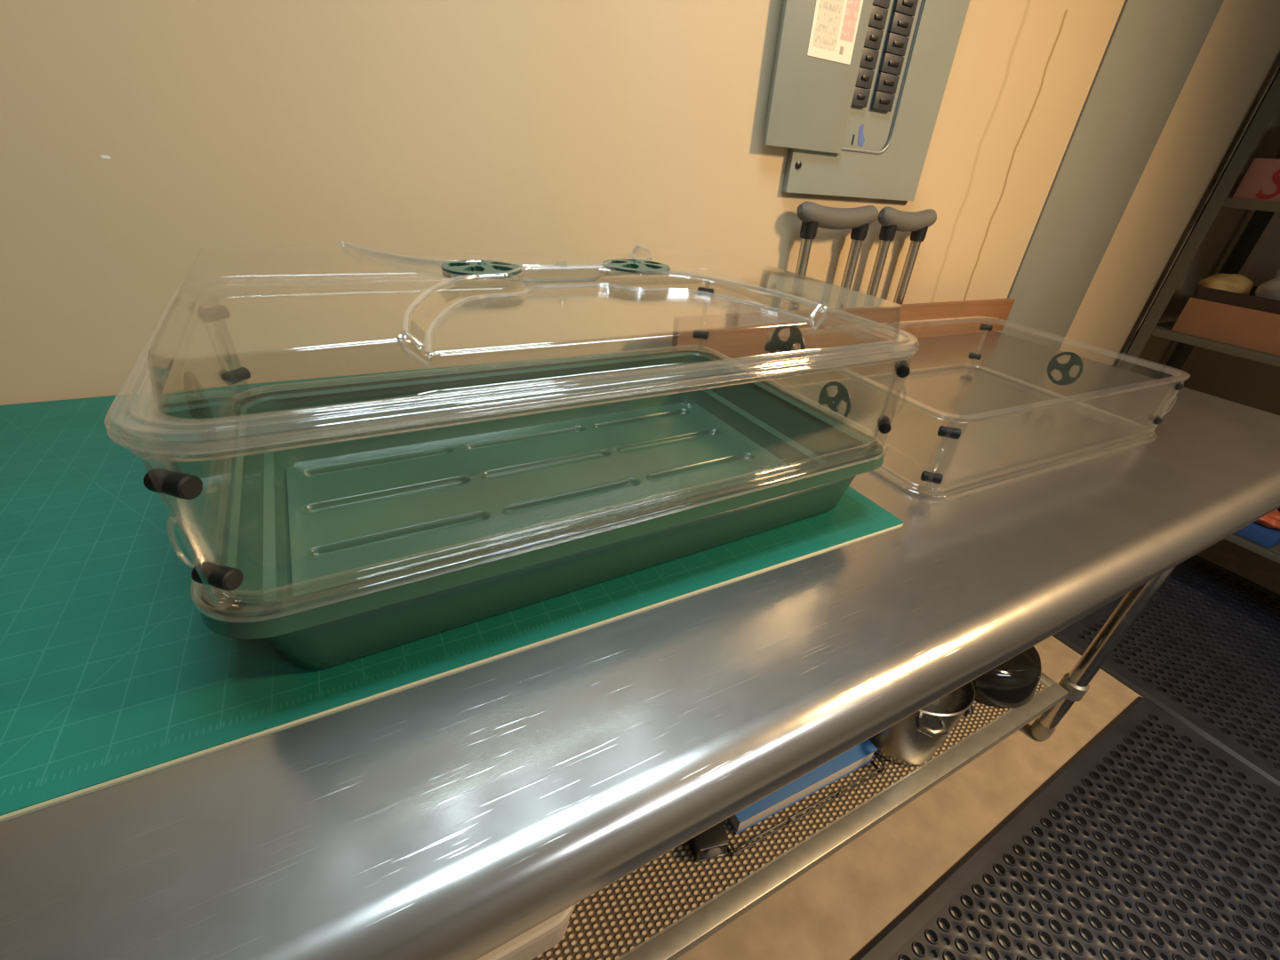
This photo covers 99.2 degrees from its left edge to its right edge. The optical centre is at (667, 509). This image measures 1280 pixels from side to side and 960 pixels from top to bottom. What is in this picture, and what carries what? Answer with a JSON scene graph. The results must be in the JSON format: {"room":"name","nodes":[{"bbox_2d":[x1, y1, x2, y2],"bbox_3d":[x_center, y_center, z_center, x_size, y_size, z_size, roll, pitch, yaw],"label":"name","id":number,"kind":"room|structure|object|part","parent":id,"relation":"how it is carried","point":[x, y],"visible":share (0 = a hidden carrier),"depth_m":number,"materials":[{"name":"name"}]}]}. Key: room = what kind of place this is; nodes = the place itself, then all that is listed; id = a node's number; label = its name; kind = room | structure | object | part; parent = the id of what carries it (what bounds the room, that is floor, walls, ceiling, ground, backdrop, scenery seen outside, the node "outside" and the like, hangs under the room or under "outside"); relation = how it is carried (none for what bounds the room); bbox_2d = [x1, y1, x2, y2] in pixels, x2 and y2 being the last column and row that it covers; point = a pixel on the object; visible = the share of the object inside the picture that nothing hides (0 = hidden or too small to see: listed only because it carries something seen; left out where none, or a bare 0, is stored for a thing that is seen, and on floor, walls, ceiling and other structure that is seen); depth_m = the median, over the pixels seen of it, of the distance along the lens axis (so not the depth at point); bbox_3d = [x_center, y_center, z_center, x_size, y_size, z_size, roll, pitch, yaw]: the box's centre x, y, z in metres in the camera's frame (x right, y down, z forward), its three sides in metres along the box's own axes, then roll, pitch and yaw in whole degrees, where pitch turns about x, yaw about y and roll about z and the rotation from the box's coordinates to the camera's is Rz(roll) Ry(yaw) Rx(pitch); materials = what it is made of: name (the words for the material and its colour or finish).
{"room":"basement workshop","nodes":[
{"label":"basement workshop","id":0,"kind":"room"},
{"bbox_2d":[0,0,1279,405],"bbox_3d":[-0.068,-0.611,0.854,5.700,2.500,0.100,-13,37,-27],"label":"wall","id":1,"kind":"structure","parent":0,"point":[139,138],"depth_m":0.76,"materials":[{"name":"beige paint"}]},
{"bbox_2d":[762,0,970,200],"bbox_3d":[0.362,-0.904,0.853,0.415,0.720,0.024,-13,37,-27],"label":"breaker panel","id":2,"kind":"object","parent":1,"relation":"attached to","point":[858,88],"visible":1,"depth_m":0.96,"materials":[{"name":"grey metal"}]},
{"bbox_3d":[0.263,-0.904,0.776,0.173,0.654,0.009,-13,37,-27],"label":"door","id":3,"kind":"part","parent":2,"relation":"part of","materials":[{"name":"grey metal"}]},
{"bbox_2d":[995,0,1223,350],"bbox_3d":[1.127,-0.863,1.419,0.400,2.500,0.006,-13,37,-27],"label":"column","id":4,"kind":"structure","parent":1,"relation":"attached to","point":[1154,46],"depth_m":1.38,"materials":[{"name":"grey paint"}]},
{"bbox_2d":[675,538,1279,959],"bbox_3d":[0.662,1.398,0.253,5.800,0.100,3.700,-13,37,-27],"label":"floor","id":5,"kind":"structure","parent":0,"point":[836,908],"depth_m":1.17,"materials":[{"name":"beige concrete"}]},
{"bbox_2d":[0,330,1279,959],"bbox_3d":[-0.120,0.348,0.840,2.502,0.900,0.709,-13,37,-27],"label":"work table","id":6,"kind":"object","parent":5,"relation":"on","point":[453,815],"visible":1,"depth_m":0.37,"materials":[{"name":"silver metal"}]},
{"bbox_2d":[0,350,903,819],"bbox_3d":[-0.296,-0.044,0.586,0.914,0.003,0.610,-13,37,-27],"label":"cutting mat","id":7,"kind":"object","parent":6,"relation":"on","point":[111,671],"visible":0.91,"depth_m":0.40,"materials":[{"name":"green plastic"}]},
{"bbox_2d":[197,350,884,669],"bbox_3d":[-0.100,-0.052,0.554,0.563,0.076,0.357,-15,38,-28],"label":"tray","id":8,"kind":"object","parent":7,"relation":"on","point":[360,548],"visible":1,"depth_m":0.53,"materials":[{"name":"green plastic"}]},
{"bbox_2d":[120,275,914,613],"bbox_3d":[-0.093,-0.125,0.506,0.562,0.099,0.356,-15,38,-28],"label":"propagator collar","id":9,"kind":"object","parent":8,"relation":"on","point":[180,485],"visible":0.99,"depth_m":0.37,"materials":[{"name":"clear plastic"}]},
{"bbox_3d":[-0.318,-0.066,0.382,0.010,0.091,0.315,-15,38,-28],"label":"panel","id":10,"kind":"part","parent":9,"relation":"part of","materials":[{"name":"clear plastic"}]},
{"bbox_2d":[184,371,218,454],"bbox_3d":[-0.325,-0.066,0.378,0.004,0.057,0.057,-15,38,-28],"label":"vent","id":11,"kind":"object","parent":9,"relation":"attached to","point":[200,410],"depth_m":0.37,"materials":[{"name":"plastic"}]},
{"bbox_2d":[104,240,919,455],"bbox_3d":[-0.087,-0.187,0.466,0.563,0.048,0.357,-15,38,-28],"label":"hood","id":12,"kind":"object","parent":9,"relation":"on","point":[164,350],"visible":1,"depth_m":0.45,"materials":[{"name":"clear plastic"}]},
{"bbox_2d":[440,259,521,277],"bbox_3d":[-0.145,-0.190,0.425,0.060,0.004,0.060,10,33,7],"label":"vent","id":13,"kind":"object","parent":12,"relation":"attached to","point":[490,268],"depth_m":0.42,"materials":[{"name":"green plastic"}]},
{"bbox_2d":[603,258,670,273],"bbox_3d":[-0.028,-0.220,0.489,0.060,0.004,0.060,-13,37,-26],"label":"vent","id":14,"kind":"object","parent":12,"relation":"attached to","point":[622,265],"depth_m":0.48,"materials":[{"name":"green plastic"}]},
{"bbox_2d":[769,322,805,374],"bbox_3d":[0.139,-0.187,0.633,0.004,0.057,0.057,-15,38,-28],"label":"vent","id":15,"kind":"object","parent":9,"relation":"attached to","point":[787,348],"depth_m":0.63,"materials":[{"name":"grey plastic"}]},
{"bbox_3d":[-0.010,-0.045,0.394,0.521,0.091,0.010,-15,38,-28],"label":"panel","id":16,"kind":"part","parent":9,"relation":"part of","materials":[{"name":"clear plastic"}]},
{"bbox_3d":[-0.102,-0.025,0.571,0.496,0.010,0.290,-15,38,-28],"label":"floor panel","id":17,"kind":"part","parent":8,"relation":"part of","materials":[{"name":"green plastic"}]},
{"bbox_2d":[532,682,1044,959],"bbox_3d":[-0.134,0.541,0.999,2.160,0.003,0.455,-13,37,-27],"label":"liner","id":18,"kind":"object","parent":6,"relation":"on","point":[606,924],"visible":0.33,"depth_m":0.91,"materials":[{"name":"black rubber"}]},
{"bbox_2d":[476,904,575,959],"bbox_3d":[-0.354,0.568,0.815,0.380,0.116,0.300,-13,37,-27],"label":"tub","id":19,"kind":"object","parent":18,"relation":"on","point":[543,937],"visible":0.14,"depth_m":0.74,"materials":[{"name":"beige plastic"}]},
{"bbox_2d":[689,821,728,862],"bbox_3d":[0.071,0.570,0.941,0.056,0.045,0.056,-4,34,-15],"label":"box","id":20,"kind":"object","parent":18,"relation":"on","point":[713,843],"visible":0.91,"depth_m":0.92,"materials":[{"name":"black plastic"}]},
{"bbox_2d":[727,739,877,834],"bbox_3d":[0.217,0.469,1.113,0.334,0.042,0.236,-12,37,-25],"label":"box","id":21,"kind":"object","parent":18,"relation":"on","point":[860,756],"visible":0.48,"depth_m":1.02,"materials":[{"name":"blue plastic"}]},
{"bbox_2d":[728,752,885,855],"bbox_3d":[0.210,0.484,1.107,0.364,0.029,0.276,-12,37,-25],"label":"wire rack","id":22,"kind":"object","parent":18,"relation":"on","point":[788,820],"visible":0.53,"depth_m":1.00,"materials":[{"name":"black"}]},
{"bbox_2d":[868,680,975,765],"bbox_3d":[0.501,0.404,1.133,0.202,0.183,0.210,-13,37,-27],"label":"steel pot","id":23,"kind":"object","parent":18,"relation":"on","point":[914,740],"visible":0.4,"depth_m":1.07,"materials":[{"name":"grey metal"}]},
{"bbox_3d":[0.491,0.406,1.009,0.058,0.017,0.035,8,33,3],"label":"handle","id":24,"kind":"part","parent":23,"relation":"part of","materials":[{"name":"silver metal"}]},
{"bbox_2d":[963,646,1041,713],"bbox_3d":[0.782,0.361,1.323,0.250,0.094,0.278,2,33,-5],"label":"saucepan","id":25,"kind":"object","parent":18,"relation":"on","point":[1013,683],"visible":0.28,"depth_m":1.24,"materials":[{"name":"black metal"}]},
{"bbox_3d":[0.681,0.424,1.241,0.030,0.054,0.085,11,33,9],"label":"handle","id":26,"kind":"part","parent":25,"relation":"part of","materials":[{"name":"silver plastic"}]},
{"bbox_2d":[671,298,1015,358],"bbox_3d":[0.440,-0.398,1.175,0.983,0.076,0.018,-13,37,-27],"label":"wooden board","id":27,"kind":"object","parent":6,"relation":"on","point":[742,334],"visible":0.79,"depth_m":1.12,"materials":[{"name":"brown wood"}]},
{"bbox_3d":[-0.025,0.682,0.827,2.275,0.030,0.033,-13,37,-27],"label":"shelf rail","id":28,"kind":"part","parent":6,"relation":"part of","materials":[{"name":"metal"}]},
{"bbox_2d":[760,316,1190,495],"bbox_3d":[0.457,-0.191,0.836,0.562,0.099,0.357,-13,37,-26],"label":"propagator collar","id":29,"kind":"object","parent":6,"relation":"on","point":[833,403],"visible":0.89,"depth_m":0.80,"materials":[{"name":"clear plastic"}]},
{"bbox_2d":[818,381,851,422],"bbox_3d":[0.219,-0.139,0.717,0.004,0.057,0.057,-13,37,-26],"label":"vent","id":30,"kind":"object","parent":29,"relation":"attached to","point":[833,403],"depth_m":0.71,"materials":[{"name":"grey plastic"}]},
{"bbox_2d":[1047,352,1083,384],"bbox_3d":[0.696,-0.246,0.953,0.004,0.057,0.057,-13,37,-26],"label":"vent","id":31,"kind":"object","parent":29,"relation":"attached to","point":[1065,369],"depth_m":0.95,"materials":[{"name":"grey plastic"}]},
{"bbox_3d":[0.533,-0.109,0.720,0.521,0.091,0.010,-13,37,-26],"label":"panel","id":32,"kind":"part","parent":29,"relation":"part of","materials":[{"name":"clear plastic"}]},
{"bbox_3d":[0.830,0.324,1.507,0.030,0.030,0.467,-13,37,-27],"label":"shelf rail","id":33,"kind":"part","parent":6,"relation":"part of","materials":[{"name":"metal"}]},
{"bbox_3d":[1.018,0.205,1.187,0.041,0.846,0.041,-13,37,-27],"label":"leg","id":34,"kind":"part","parent":6,"relation":"part of","materials":[{"name":"silver metal"}]},
{"bbox_2d":[788,200,878,310],"bbox_3d":[0.283,-0.092,1.341,0.202,1.159,0.042,-13,37,-27],"label":"crutch","id":35,"kind":"object","parent":5,"relation":"on","point":[812,216],"visible":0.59,"depth_m":1.04,"materials":[{"name":"grey metal"}]},
{"bbox_2d":[863,206,936,306],"bbox_3d":[0.454,-0.133,1.430,0.165,1.159,0.042,-13,37,-27],"label":"crutch","id":36,"kind":"object","parent":5,"relation":"on","point":[892,220],"visible":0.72,"depth_m":1.14,"materials":[{"name":"grey metal"}]},
{"bbox_2d":[850,696,1279,959],"bbox_3d":[0.990,0.998,0.814,1.590,0.016,1.112,-15,38,-29],"label":"floor mat","id":37,"kind":"object","parent":5,"relation":"on","point":[1156,753],"visible":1,"depth_m":1.16,"materials":[{"name":"black rubber"}]},
{"bbox_2d":[1052,554,1279,786],"bbox_3d":[2.002,0.595,1.587,1.060,0.016,1.205,-13,37,-27],"label":"floor mat","id":38,"kind":"object","parent":5,"relation":"on","point":[1204,651],"visible":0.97,"depth_m":1.73,"materials":[{"name":"black rubber"}]},
{"bbox_2d":[1118,67,1279,563],"bbox_3d":[2.170,-0.504,1.480,0.450,2.000,1.250,-13,37,-27],"label":"shelving unit","id":39,"kind":"object","parent":5,"relation":"on","point":[1264,212],"visible":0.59,"depth_m":1.77,"materials":[{"name":"grey metal"}]},
{"bbox_3d":[1.698,-0.768,1.818,0.042,2.000,0.042,-13,37,-27],"label":"post","id":40,"kind":"part","parent":39,"relation":"part of","materials":[{"name":"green metal"}]},
{"bbox_3d":[2.053,-0.852,2.001,0.042,2.000,0.042,-13,37,-27],"label":"post","id":41,"kind":"part","parent":39,"relation":"part of","materials":[{"name":"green metal"}]},
{"bbox_2d":[1171,296,1279,355],"bbox_3d":[2.035,-0.538,1.693,0.360,0.108,0.620,-13,37,-27],"label":"cardboard box","id":42,"kind":"object","parent":39,"relation":"on","point":[1240,326],"visible":0.76,"depth_m":1.73,"materials":[{"name":"brown cardboard"}]},
{"bbox_2d":[1193,285,1279,313],"bbox_3d":[2.029,-0.606,1.662,0.360,0.036,0.600,-13,37,-27],"label":"baking tray","id":43,"kind":"object","parent":42,"relation":"on","point":[1251,300],"visible":0.62,"depth_m":1.71,"materials":[{"name":"brown"}]},
{"bbox_2d":[1197,273,1253,295],"bbox_3d":[1.835,-0.739,1.788,0.144,0.070,0.137,7,33,3],"label":"bread loaf","id":44,"kind":"object","parent":43,"relation":"on","point":[1235,283],"visible":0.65,"depth_m":1.75,"materials":[{"name":"beige food"}]},
{"bbox_2d":[1255,267,1279,300],"bbox_3d":[1.955,-0.669,1.630,0.196,0.149,0.239,-13,37,-27],"label":"plastic bag","id":45,"kind":"object","parent":43,"relation":"on","point":[1270,289],"visible":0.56,"depth_m":1.66,"materials":[{"name":"grey plastic"}]},
{"bbox_2d":[1232,158,1279,201],"bbox_3d":[1.958,-0.941,1.586,0.302,0.105,0.360,-13,37,-27],"label":"box","id":46,"kind":"object","parent":39,"relation":"on","point":[1260,181],"visible":1,"depth_m":1.61,"materials":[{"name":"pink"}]},
{"bbox_2d":[1234,521,1279,548],"bbox_3d":[1.974,0.058,1.823,0.160,0.050,0.140,-13,37,-27],"label":"caddy","id":47,"kind":"object","parent":39,"relation":"on","point":[1267,537],"visible":0.37,"depth_m":1.76,"materials":[{"name":"blue plastic"}]},
{"bbox_2d":[1255,509,1279,529],"bbox_3d":[1.962,0.016,1.785,0.107,0.052,0.121,3,33,-3],"label":"glove","id":48,"kind":"object","parent":47,"relation":"on","point":[1271,520],"visible":0.39,"depth_m":1.75,"materials":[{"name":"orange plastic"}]},
{"bbox_2d":[1180,220,1279,415],"bbox_3d":[3.244,-0.281,0.829,0.100,2.500,3.500,-13,37,-27],"label":"wall","id":49,"kind":"structure","parent":0,"point":[1254,384],"depth_m":2.25,"materials":[{"name":"beige paint"}]}
]}

